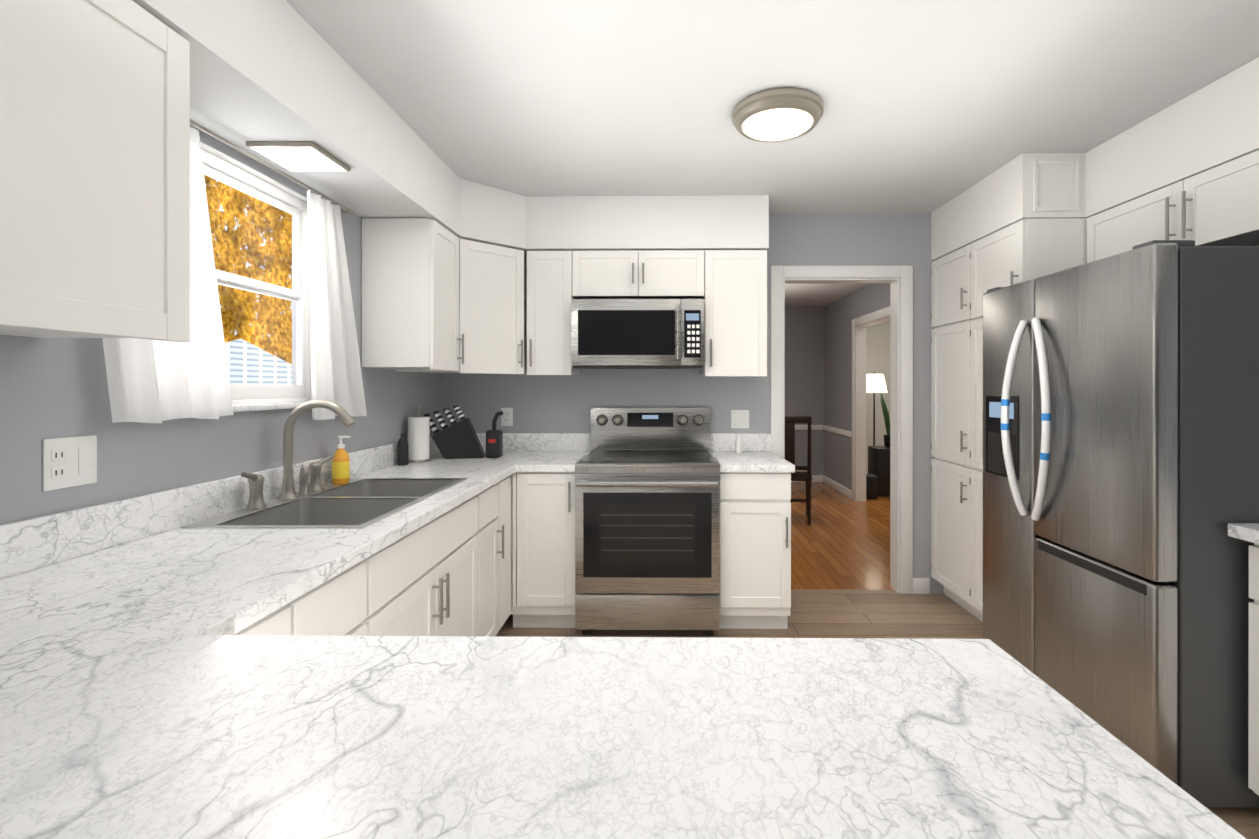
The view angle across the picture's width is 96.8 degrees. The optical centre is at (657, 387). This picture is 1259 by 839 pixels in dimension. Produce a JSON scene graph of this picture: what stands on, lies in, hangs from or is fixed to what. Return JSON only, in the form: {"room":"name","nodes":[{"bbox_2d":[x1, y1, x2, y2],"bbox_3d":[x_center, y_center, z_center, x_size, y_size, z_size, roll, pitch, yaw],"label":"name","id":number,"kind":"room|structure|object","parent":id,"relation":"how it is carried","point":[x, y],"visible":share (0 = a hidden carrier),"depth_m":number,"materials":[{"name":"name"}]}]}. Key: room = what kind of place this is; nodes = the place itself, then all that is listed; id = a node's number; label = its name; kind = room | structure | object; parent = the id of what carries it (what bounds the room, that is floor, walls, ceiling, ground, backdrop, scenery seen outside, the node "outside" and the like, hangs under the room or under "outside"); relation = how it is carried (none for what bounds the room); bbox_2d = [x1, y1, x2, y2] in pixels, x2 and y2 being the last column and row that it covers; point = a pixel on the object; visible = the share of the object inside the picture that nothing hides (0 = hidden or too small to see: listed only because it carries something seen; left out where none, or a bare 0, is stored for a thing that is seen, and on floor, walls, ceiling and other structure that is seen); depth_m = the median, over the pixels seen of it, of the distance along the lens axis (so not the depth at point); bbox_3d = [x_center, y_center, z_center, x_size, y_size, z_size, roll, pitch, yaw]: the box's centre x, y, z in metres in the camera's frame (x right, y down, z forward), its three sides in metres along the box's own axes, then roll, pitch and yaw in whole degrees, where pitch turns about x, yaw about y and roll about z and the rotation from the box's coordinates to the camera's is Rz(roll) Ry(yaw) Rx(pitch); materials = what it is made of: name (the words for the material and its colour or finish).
{"room":"kitchen","nodes":[
{"label":"kitchen","id":0,"kind":"room"},
{"bbox_2d":[0,124,439,524],"bbox_3d":[-1.506,0.104,0.582,0.120,2.450,6.340,0,0,1],"label":"wall","id":1,"kind":"structure","parent":0,"point":[51,388],"depth_m":1.57,"materials":[{"name":"grey paint"}]},
{"bbox_2d":[42,435,96,490],"bbox_3d":[-1.433,0.183,1.365,0.008,0.122,0.122,0,0,1],"label":"electrical outlet plate","id":2,"kind":"object","parent":1,"relation":"attached to","point":[67,462],"visible":1,"depth_m":1.36,"materials":[{"name":"white plastic"}]},
{"bbox_2d":[0,0,189,341],"bbox_3d":[-1.248,-0.456,0.856,0.383,0.704,0.895,0,0,1],"label":"upper cabinet","id":3,"kind":"object","parent":1,"relation":"attached to","point":[94,168],"visible":1,"depth_m":1.09,"materials":[{"name":"white wood"}]},
{"bbox_2d":[200,141,311,404],"bbox_3d":[-1.469,-0.345,1.916,0.074,0.852,0.888,0,0,1],"label":"window unit","id":4,"kind":"structure","parent":1,"relation":"in","point":[227,170],"depth_m":2.15,"materials":[{"name":"white"}]},
{"bbox_2d":[232,402,304,411],"bbox_3d":[-1.431,0.071,1.916,0.060,0.022,0.888,0,0,1],"label":"window sill","id":5,"kind":"structure","parent":1,"relation":"attached to","point":[260,407],"depth_m":2.00,"materials":[{"name":"wood"}]},
{"bbox_2d":[190,119,353,213],"bbox_3d":[-1.399,-0.784,1.915,0.057,0.012,1.190,0,0,1],"label":"curtain rod","id":6,"kind":"object","parent":1,"relation":"attached to","point":[213,134],"visible":0.44,"depth_m":1.95,"materials":[{"name":"silver metal"}]},
{"bbox_2d":[103,127,233,422],"bbox_3d":[-1.380,-0.336,1.554,0.054,0.871,0.487,0,0,1],"label":"curtain","id":7,"kind":"object","parent":6,"relation":"hanging from","point":[153,381],"visible":0.42,"depth_m":1.65,"materials":[{"name":"fabric"}]},
{"bbox_2d":[307,189,366,419],"bbox_3d":[-1.371,-0.319,2.387,0.053,0.906,0.415,0,0,1],"label":"curtain","id":8,"kind":"object","parent":6,"relation":"hanging from","point":[336,375],"visible":0.98,"depth_m":2.33,"materials":[{"name":"fabric"}]},
{"bbox_2d":[362,218,463,370],"bbox_3d":[-1.227,-0.448,2.845,0.383,0.724,0.339,0,0,1],"label":"upper cabinet","id":9,"kind":"object","parent":1,"relation":"attached to","point":[410,293],"visible":0.96,"depth_m":2.68,"materials":[{"name":"white wood"}]},
{"bbox_2d":[132,0,768,253],"bbox_3d":[-0.412,-0.966,0.509,2.063,0.307,6.214,0,0,1],"label":"soffit","id":10,"kind":"structure","parent":0,"point":[270,70],"depth_m":2.18,"materials":[{"name":"paint"}]},
{"bbox_2d":[246,141,349,171],"bbox_3d":[-1.251,-0.805,1.958,0.224,0.018,0.224,0,0,1],"label":"recessed light","id":11,"kind":"object","parent":10,"relation":"in","point":[301,156],"visible":1,"depth_m":1.93,"materials":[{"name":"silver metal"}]},
{"bbox_2d":[440,213,943,592],"bbox_3d":[0.547,0.101,3.670,3.920,2.450,0.120,0,0,1],"label":"wall","id":12,"kind":"structure","parent":0,"point":[551,403],"depth_m":3.61,"materials":[{"name":"grey paint"}]},
{"bbox_2d":[396,238,526,373],"bbox_3d":[-1.099,-0.444,3.319,0.629,0.734,0.609,0,0,1],"label":"upper cabinet","id":13,"kind":"object","parent":12,"relation":"attached to","point":[493,304],"visible":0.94,"depth_m":3.16,"materials":[{"name":"white wood"}]},
{"bbox_2d":[501,408,512,425],"bbox_3d":[-0.978,0.192,3.622,0.075,0.118,0.007,0,0,1],"label":"outlet","id":14,"kind":"object","parent":12,"relation":"attached to","point":[507,418],"visible":1,"depth_m":3.62,"materials":[{"name":"white plastic"}]},
{"bbox_2d":[527,251,579,374],"bbox_3d":[-0.639,-0.441,3.438,0.268,0.738,0.363,0,0,1],"label":"upper cabinet","id":15,"kind":"object","parent":12,"relation":"attached to","point":[549,286],"visible":0.92,"depth_m":3.30,"materials":[{"name":"white wood"}]},
{"bbox_2d":[572,250,703,298],"bbox_3d":[-0.113,-0.674,3.432,0.780,0.274,0.363,0,0,1],"label":"upper cabinet","id":16,"kind":"object","parent":12,"relation":"attached to","point":[637,274],"visible":0.96,"depth_m":3.29,"materials":[{"name":"white wood"}]},
{"bbox_2d":[571,299,704,368],"bbox_3d":[-0.114,-0.309,3.391,0.768,0.398,0.446,0,0,1],"label":"microwave","id":17,"kind":"object","parent":16,"relation":"attached to","point":[637,333],"visible":1,"depth_m":3.21,"materials":[{"name":"silver metal"}]},
{"bbox_2d":[701,250,766,375],"bbox_3d":[0.461,-0.437,3.426,0.366,0.746,0.363,0,0,1],"label":"upper cabinet","id":18,"kind":"object","parent":12,"relation":"attached to","point":[735,299],"visible":0.96,"depth_m":3.29,"materials":[{"name":"white wood"}]},
{"bbox_2d":[731,410,748,427],"bbox_3d":[0.531,0.206,3.606,0.115,0.118,0.008,0,0,1],"label":"outlet","id":19,"kind":"object","parent":12,"relation":"attached to","point":[739,418],"visible":1,"depth_m":3.60,"materials":[{"name":"white plastic"}]},
{"bbox_2d":[771,265,912,593],"bbox_3d":[1.183,0.272,3.663,0.908,2.108,0.152,0,0,1],"label":"door frame","id":20,"kind":"structure","parent":12,"relation":"attached to","point":[899,278],"depth_m":3.59,"materials":[{"name":"white wood"}]},
{"bbox_2d":[913,578,929,593],"bbox_3d":[1.692,1.276,3.592,0.109,0.100,0.014,0,0,1],"label":"baseboard","id":21,"kind":"structure","parent":12,"relation":"attached to","point":[921,585],"depth_m":3.58,"materials":[{"name":"white wood"}]},
{"bbox_2d":[286,0,1258,305],"bbox_3d":[1.497,-1.173,2.719,6.440,0.100,10.920,0,0,1],"label":"ceiling","id":22,"kind":"structure","parent":0,"point":[930,106],"depth_m":2.06,"materials":[{"name":"paint"}]},
{"bbox_2d":[732,88,823,141],"bbox_3d":[0.482,-1.080,2.260,0.364,0.083,0.364,0,0,1],"label":"flush ceiling light","id":23,"kind":"object","parent":22,"relation":"attached to","point":[777,114],"visible":1,"depth_m":2.17,"materials":[{"name":"white glass"}]},
{"bbox_2d":[785,306,823,474],"bbox_3d":[0.441,0.097,7.851,3.980,2.450,0.120,0,0,1],"label":"wall","id":24,"kind":"structure","parent":0,"point":[804,360],"depth_m":7.77,"materials":[{"name":"grey paint"}]},
{"bbox_2d":[791,475,821,481],"bbox_3d":[0.381,1.272,7.786,3.860,0.100,0.013,0,0,1],"label":"baseboard","id":25,"kind":"structure","parent":24,"relation":"attached to","point":[815,478],"depth_m":7.76,"materials":[{"name":"white wood"}]},
{"bbox_2d":[824,283,889,489],"bbox_3d":[2.349,0.099,5.741,0.120,2.450,4.060,0,0,1],"label":"wall","id":26,"kind":"structure","parent":0,"point":[841,313],"depth_m":7.00,"materials":[{"name":"grey paint"}]},
{"bbox_2d":[822,475,851,498],"bbox_3d":[2.295,1.273,7.169,0.017,0.100,1.169,0,0,1],"label":"baseboard","id":27,"kind":"structure","parent":26,"relation":"attached to","point":[842,489],"depth_m":7.12,"materials":[{"name":"white wood"}]},
{"bbox_2d":[852,306,889,500],"bbox_3d":[2.342,0.264,5.831,0.136,2.120,1.500,0,0,1],"label":"door frame","id":28,"kind":"structure","parent":26,"relation":"attached to","point":[859,462],"depth_m":6.48,"materials":[{"name":"white wood"}]},
{"bbox_2d":[495,482,1258,838],"bbox_3d":[1.497,1.352,2.721,6.440,0.050,10.920,0,0,1],"label":"floor","id":29,"kind":"structure","parent":0,"point":[832,613],"depth_m":3.51,"materials":[{"name":"brown wood"}]},
{"bbox_2d":[235,584,322,635],"bbox_3d":[-1.121,0.893,1.122,0.632,0.872,0.352,0,0,1],"label":"base cabinet","id":30,"kind":"object","parent":29,"relation":"on","point":[303,616],"depth_m":1.25,"materials":[{"name":"white wood"}]},
{"bbox_2d":[323,547,386,635],"bbox_3d":[-1.118,0.893,1.395,0.632,0.872,0.437,0,0,1],"label":"base cabinet","id":31,"kind":"object","parent":29,"relation":"on","point":[355,599],"depth_m":1.50,"materials":[{"name":"white wood"}]},
{"bbox_2d":[387,489,486,635],"bbox_3d":[-1.111,0.892,2.010,0.632,0.872,1.047,0,0,1],"label":"base cabinet","id":32,"kind":"object","parent":29,"relation":"on","point":[448,573],"depth_m":2.04,"materials":[{"name":"white wood"}]},
{"bbox_2d":[487,480,502,636],"bbox_3d":[-1.105,0.891,2.590,0.632,0.872,0.368,0,0,1],"label":"base cabinet","id":33,"kind":"object","parent":29,"relation":"on","point":[495,492],"depth_m":2.71,"materials":[{"name":"white wood"}]},
{"bbox_2d":[503,476,510,623],"bbox_3d":[-1.102,0.891,2.863,0.632,0.872,0.302,0,0,1],"label":"base cabinet","id":34,"kind":"object","parent":29,"relation":"on","point":[507,481],"depth_m":2.90,"materials":[{"name":"white wood"}]},
{"bbox_2d":[510,472,575,627],"bbox_3d":[-0.617,0.891,3.289,0.362,0.872,0.663,0,0,1],"label":"base cabinet","id":35,"kind":"object","parent":29,"relation":"on","point":[543,593],"visible":0.77,"depth_m":3.00,"materials":[{"name":"white wood"}]},
{"bbox_2d":[575,408,719,635],"bbox_3d":[-0.051,0.729,3.229,0.766,1.195,0.752,0,0,1],"label":"range","id":36,"kind":"object","parent":29,"relation":"on","point":[647,518],"visible":1,"depth_m":2.93,"materials":[{"name":"silver metal"}]},
{"bbox_2d":[720,473,790,628],"bbox_3d":[0.524,0.891,3.276,0.381,0.872,0.663,0,0,1],"label":"base cabinet","id":37,"kind":"object","parent":29,"relation":"on","point":[755,550],"visible":0.85,"depth_m":2.99,"materials":[{"name":"white wood"}]},
{"bbox_2d":[710,433,794,472],"bbox_3d":[0.532,0.375,3.285,0.398,0.155,0.645,0,0,1],"label":"countertop","id":38,"kind":"structure","parent":37,"relation":"on","point":[757,455],"depth_m":3.38,"materials":[{"name":"stone"}]},
{"bbox_2d":[735,434,741,453],"bbox_3d":[0.505,0.353,3.491,0.044,0.118,0.043,0,0,1],"label":"salt shaker","id":39,"kind":"object","parent":38,"relation":"on","point":[738,445],"visible":1,"depth_m":3.47,"materials":[{"name":"white ceramic"}]},
{"bbox_2d":[785,416,811,524],"bbox_3d":[1.300,0.800,5.571,0.440,1.050,0.486,0,0,13],"label":"dining chair","id":40,"kind":"object","parent":29,"relation":"on","point":[802,473],"visible":0.56,"depth_m":5.35,"materials":[{"name":"brown wood"}]},
{"bbox_2d":[866,474,877,498],"bbox_3d":[2.529,1.183,6.680,0.140,0.280,0.180,0,0,1],"label":"bin","id":41,"kind":"object","parent":29,"relation":"on","point":[871,486],"visible":0.69,"depth_m":6.59,"materials":[{"name":"black plastic"}]},
{"bbox_2d":[868,446,889,496],"bbox_3d":[2.862,1.033,6.917,0.400,0.580,0.340,0,0,1],"label":"base cabinet","id":42,"kind":"object","parent":29,"relation":"on","point":[879,462],"visible":0.35,"depth_m":6.75,"materials":[{"name":"black wood"}]},
{"bbox_2d":[866,372,886,445],"bbox_3d":[2.918,0.558,7.536,0.330,1.530,0.330,0,0,1],"label":"lamp","id":43,"kind":"object","parent":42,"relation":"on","point":[875,383],"visible":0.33,"depth_m":7.42,"materials":[{"name":"white fabric"}]},
{"bbox_2d":[880,391,889,447],"bbox_3d":[2.886,0.394,6.915,0.316,0.697,0.473,0,0,1],"label":"plant","id":44,"kind":"object","parent":42,"relation":"on","point":[887,425],"visible":0.44,"depth_m":6.87,"materials":[{"name":"green plant"}]},
{"bbox_2d":[930,218,1086,621],"bbox_3d":[2.048,0.258,3.134,0.661,2.137,0.916,0,0,1],"label":"pantry cabinet","id":45,"kind":"object","parent":29,"relation":"on","point":[964,279],"visible":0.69,"depth_m":3.17,"materials":[{"name":"white wood"}]},
{"bbox_2d":[983,240,1258,807],"bbox_3d":[1.889,0.434,2.186,0.924,1.787,0.940,0,0,1],"label":"refrigerator","id":46,"kind":"object","parent":29,"relation":"on","point":[1120,442],"visible":0.9,"depth_m":1.79,"materials":[{"name":"grey metal"}]},
{"bbox_2d":[1248,543,1258,795],"bbox_3d":[2.051,0.893,1.107,0.613,0.872,1.165,0,0,1],"label":"base cabinet","id":47,"kind":"object","parent":29,"relation":"on","point":[1253,713],"visible":0.92,"depth_m":1.68,"materials":[{"name":"white wood"}]},
{"bbox_2d":[1228,523,1258,543],"bbox_3d":[2.044,0.435,1.103,0.627,0.040,1.197,0,0,1],"label":"countertop","id":48,"kind":"structure","parent":47,"relation":"on","point":[1249,532],"depth_m":1.66,"materials":[{"name":"stone"}]},
{"bbox_3d":[-0.464,0.893,0.590,1.957,0.872,0.798,0,0,1],"label":"base cabinet","id":49,"kind":"object","parent":29,"relation":"on","visible":0},
{"bbox_2d":[0,433,527,740],"bbox_3d":[-1.084,0.377,1.896,0.690,0.155,3.457,0,0,1],"label":"countertop","id":50,"kind":"structure","parent":49,"relation":"on","point":[90,596],"depth_m":1.26,"materials":[{"name":"stone"}]},
{"bbox_2d":[241,399,354,509],"bbox_3d":[-1.247,0.226,2.044,0.276,0.365,0.495,0,0,1],"label":"faucet","id":51,"kind":"object","parent":50,"relation":"on","point":[256,496],"visible":1,"depth_m":2.03,"materials":[{"name":"silver metal"}]},
{"bbox_2d":[180,478,467,528],"bbox_3d":[-1.129,0.504,2.078,0.538,0.190,0.880,0,0,1],"label":"sink basin","id":52,"kind":"object","parent":50,"relation":"in","point":[357,503],"visible":0.27,"depth_m":2.06,"materials":[{"name":"silver metal"}]},
{"bbox_2d":[332,436,350,484],"bbox_3d":[-1.341,0.307,2.370,0.074,0.202,0.067,0,0,1],"label":"soap bottle","id":53,"kind":"object","parent":52,"relation":"on","point":[340,467],"visible":1,"depth_m":2.35,"materials":[{"name":"orange"}]},
{"bbox_2d":[397,433,408,464],"bbox_3d":[-1.355,0.329,2.970,0.056,0.167,0.055,0,0,1],"label":"dish soap bottle","id":54,"kind":"object","parent":50,"relation":"on","point":[402,451],"visible":1,"depth_m":2.95,"materials":[{"name":"black plastic"}]},
{"bbox_2d":[408,404,430,462],"bbox_3d":[-1.331,0.253,3.110,0.124,0.318,0.124,0,0,1],"label":"paper towel holder","id":55,"kind":"object","parent":50,"relation":"on","point":[419,437],"visible":0.94,"depth_m":3.06,"materials":[{"name":"white paper"}]},
{"bbox_2d":[423,405,485,458],"bbox_3d":[-1.186,0.257,3.266,0.336,0.309,0.120,0,0,-11],"label":"knife block","id":56,"kind":"object","parent":50,"relation":"on","point":[459,440],"visible":1,"depth_m":3.22,"materials":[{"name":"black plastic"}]},
{"bbox_2d":[486,411,502,457],"bbox_3d":[-0.956,0.276,3.285,0.092,0.273,0.092,0,0,1],"label":"bottle","id":57,"kind":"object","parent":50,"relation":"on","point":[494,442],"visible":1,"depth_m":3.24,"materials":[{"name":"black plastic"}]},
{"bbox_2d":[520,433,589,471],"bbox_3d":[-0.579,0.375,3.296,0.289,0.155,0.648,0,0,1],"label":"countertop","id":58,"kind":"structure","parent":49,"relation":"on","point":[543,452],"depth_m":3.60,"materials":[{"name":"stone"}]},
{"bbox_2d":[0,617,1245,838],"bbox_3d":[-0.104,0.436,0.546,1.297,0.040,0.777,0,0,1],"label":"countertop","id":59,"kind":"structure","parent":49,"relation":"on","point":[146,691],"depth_m":0.64,"materials":[{"name":"stone"}]},
{"bbox_2d":[866,321,889,471],"bbox_3d":[3.604,0.097,8.068,2.340,2.450,0.120,0,0,1],"label":"wall","id":60,"kind":"structure","parent":0,"point":[877,348],"depth_m":8.01,"materials":[{"name":"paint"}]},
{"bbox_2d":[931,57,1258,260],"bbox_3d":[2.038,-0.965,0.483,0.625,0.308,6.214,0,0,1],"label":"soffit","id":61,"kind":"structure","parent":0,"point":[1214,124],"depth_m":2.48,"materials":[{"name":"white paint"}]},
{"bbox_3d":[2.414,0.104,0.480,0.120,2.450,6.220,0,0,1],"label":"wall","id":62,"kind":"structure","parent":0,"visible":0},
{"bbox_2d":[1087,150,1258,262],"bbox_3d":[2.187,-0.672,2.169,0.363,0.274,0.995,0,0,1],"label":"upper cabinet","id":63,"kind":"object","parent":62,"relation":"attached to","point":[1217,206],"visible":0.65,"depth_m":2.13,"materials":[{"name":"white wood"}]},
{"label":"outside","id":64,"kind":"structure","parent":0,"visible":0},
{"bbox_2d":[204,174,291,384],"bbox_3d":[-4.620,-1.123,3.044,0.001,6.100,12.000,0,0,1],"label":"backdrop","id":65,"kind":"structure","parent":64,"point":[252,213],"depth_m":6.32,"materials":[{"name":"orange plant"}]},
{"bbox_3d":[-1.630,0.099,5.843,0.120,2.450,4.180,0,0,1],"label":"wall","id":66,"kind":"structure","parent":0,"visible":0},
{"bbox_2d":[795,425,821,429],"bbox_3d":[0.380,0.557,7.783,3.860,0.070,0.018,0,0,1],"label":"trim","id":67,"kind":"structure","parent":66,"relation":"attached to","point":[797,427],"depth_m":7.76,"materials":[{"name":"white wood"}]},
{"bbox_2d":[822,425,851,437],"bbox_3d":[2.294,0.558,7.168,0.020,0.070,1.169,0,0,1],"label":"trim","id":68,"kind":"structure","parent":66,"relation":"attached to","point":[829,429],"depth_m":7.11,"materials":[{"name":"white wood"}]}
]}

